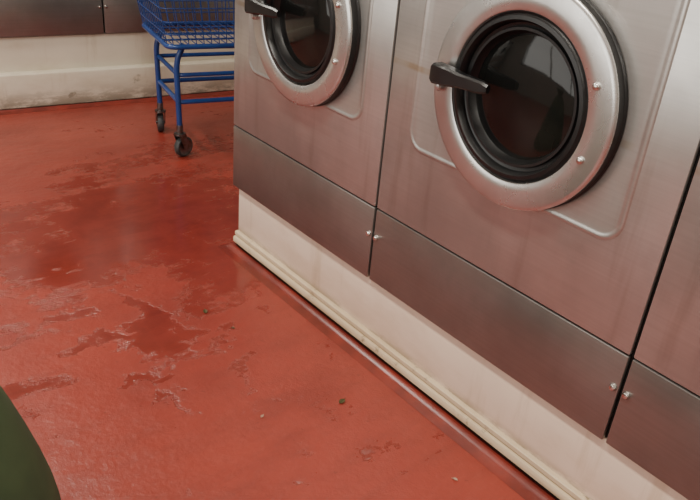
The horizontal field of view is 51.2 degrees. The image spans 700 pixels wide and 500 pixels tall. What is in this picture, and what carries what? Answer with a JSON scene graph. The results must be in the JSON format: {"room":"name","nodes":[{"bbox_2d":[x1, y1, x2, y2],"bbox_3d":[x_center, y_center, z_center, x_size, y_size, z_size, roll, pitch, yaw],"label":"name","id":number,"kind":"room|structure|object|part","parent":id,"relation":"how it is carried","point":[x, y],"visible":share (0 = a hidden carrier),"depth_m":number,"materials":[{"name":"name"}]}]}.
{"room":"laundry","nodes":[
{"label":"laundry","id":0,"kind":"room"},
{"bbox_2d":[0,90,524,499],"bbox_3d":[-0.253,0.556,1.426,4.500,0.050,7.750,-17,35,-35],"label":"floor","id":1,"kind":"structure","parent":0,"point":[112,261],"depth_m":1.89,"materials":[{"name":"red paint"}]},
{"bbox_2d":[0,386,60,499],"bbox_3d":[-0.730,0.263,1.076,0.531,0.709,0.530,-17,35,-35],"label":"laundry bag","id":2,"kind":"object","parent":1,"relation":"on","point":[25,473],"visible":1,"depth_m":1.16,"materials":[{"name":"green fabric"}]},
{"bbox_2d":[0,0,103,36],"bbox_3d":[-1.590,-1.571,3.275,0.699,1.060,0.812,-13,33,-30],"label":"washing machine","id":3,"kind":"object","parent":1,"relation":"on","point":[18,18],"visible":1,"depth_m":3.30,"materials":[{"name":"metal"}]},
{"bbox_2d":[0,91,233,114],"bbox_3d":[-1.756,-0.592,3.236,3.620,0.014,0.034,-13,33,-30],"label":"trim","id":4,"kind":"structure","parent":1,"relation":"on","point":[118,102],"depth_m":3.57,"materials":[{"name":"red paint"}]},
{"bbox_2d":[0,29,234,109],"bbox_3d":[-1.964,-0.916,3.459,3.620,0.316,0.800,-13,33,-30],"label":"plinth","id":5,"kind":"object","parent":1,"relation":"on","point":[36,71],"visible":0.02,"depth_m":3.50,"materials":[{"name":"paint"}]},
{"bbox_2d":[102,0,234,32],"bbox_3d":[-1.001,-1.704,3.630,0.699,1.060,0.812,-13,33,-30],"label":"washing machine","id":6,"kind":"object","parent":1,"relation":"on","point":[119,16],"visible":0.52,"depth_m":3.53,"materials":[{"name":"metal"}]},
{"bbox_2d":[137,0,234,156],"bbox_3d":[-0.435,-0.932,3.115,0.962,0.950,0.509,-10,32,-26],"label":"cart","id":7,"kind":"object","parent":1,"relation":"on","point":[183,145],"visible":0.55,"depth_m":3.00,"materials":[{"name":"blue metal"}]},
{"bbox_2d":[137,0,234,44],"bbox_3d":[-0.460,-1.098,3.002,0.868,0.405,0.501,-10,32,-26],"label":"wire basket","id":8,"kind":"object","parent":7,"relation":"on","point":[149,26],"depth_m":2.91,"materials":[{"name":"blue metal"}]},
{"bbox_3d":[-0.488,-0.777,3.175,0.730,0.343,0.430,-10,32,-26],"label":"frame","id":9,"kind":"part","parent":7,"relation":"part of","materials":[{"name":"blue metal"}]},
{"bbox_2d":[233,0,400,276],"bbox_3d":[0.141,-0.612,2.034,0.812,1.060,0.675,-17,35,-35],"label":"washing machine","id":10,"kind":"object","parent":1,"relation":"on","point":[313,78],"visible":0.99,"depth_m":1.86,"materials":[{"name":"metal"}]},
{"bbox_3d":[-0.205,-0.606,1.864,0.072,0.058,0.145,-17,35,-35],"label":"door handle","id":11,"kind":"part","parent":10,"relation":"part of","materials":[{"name":"black plastic"}]},
{"bbox_3d":[-0.152,-0.156,2.046,0.011,0.197,0.669,-17,35,-35],"label":"panel","id":12,"kind":"part","parent":10,"relation":"part of","materials":[{"name":"metal"}]},
{"bbox_3d":[-0.115,-0.566,1.801,0.012,0.230,0.230,-17,35,-35],"label":"door glass","id":13,"kind":"part","parent":10,"relation":"part of","materials":[{"name":"glass"}]},
{"bbox_2d":[218,242,556,499],"bbox_3d":[0.742,0.474,1.691,0.782,0.014,2.814,-17,35,-35],"label":"trim","id":14,"kind":"structure","parent":1,"relation":"on","point":[528,489],"depth_m":1.83,"materials":[{"name":"red paint"}]},
{"bbox_2d":[233,230,589,499],"bbox_3d":[0.487,0.530,1.460,0.018,0.039,2.776,-17,35,-35],"label":"trim","id":15,"kind":"structure","parent":1,"relation":"attached to","point":[509,448],"depth_m":1.78,"materials":[{"name":"paint"}]},
{"bbox_2d":[239,189,687,499],"bbox_3d":[0.784,0.386,1.647,0.728,0.219,2.776,-17,35,-35],"label":"plinth","id":16,"kind":"object","parent":1,"relation":"on","point":[596,469],"visible":0.21,"depth_m":1.68,"materials":[{"name":"paint"}]},
{"bbox_2d":[369,0,699,438],"bbox_3d":[0.570,-0.325,1.574,0.812,1.060,0.706,-17,35,-35],"label":"washing machine","id":17,"kind":"object","parent":1,"relation":"on","point":[540,160],"visible":1,"depth_m":1.36,"materials":[{"name":"metal"}]},
{"bbox_3d":[0.224,-0.319,1.404,0.072,0.058,0.145,-17,35,-35],"label":"door handle","id":18,"kind":"part","parent":17,"relation":"part of","materials":[{"name":"black plastic"}]},
{"bbox_3d":[0.277,0.132,1.586,0.011,0.197,0.700,-17,35,-35],"label":"panel","id":19,"kind":"part","parent":17,"relation":"part of","materials":[{"name":"metal"}]},
{"bbox_3d":[0.314,-0.278,1.341,0.012,0.230,0.230,-17,35,-35],"label":"door glass","id":20,"kind":"part","parent":17,"relation":"part of","materials":[{"name":"glass"}]},
{"bbox_2d":[606,158,699,499],"bbox_3d":[1.008,-0.031,1.103,0.812,1.060,0.706,-17,35,-35],"label":"washing machine","id":21,"kind":"object","parent":1,"relation":"on","point":[655,425],"visible":1,"depth_m":1.25,"materials":[{"name":"metal"}]},
{"bbox_3d":[0.715,0.425,1.115,0.011,0.197,0.700,-17,35,-35],"label":"panel","id":22,"kind":"part","parent":21,"relation":"part of","materials":[{"name":"metal"}]},
{"bbox_3d":[0.753,0.029,0.903,0.014,0.700,0.700,-17,35,-35],"label":"panel","id":23,"kind":"part","parent":21,"relation":"part of","materials":[{"name":"metal"}]}
]}

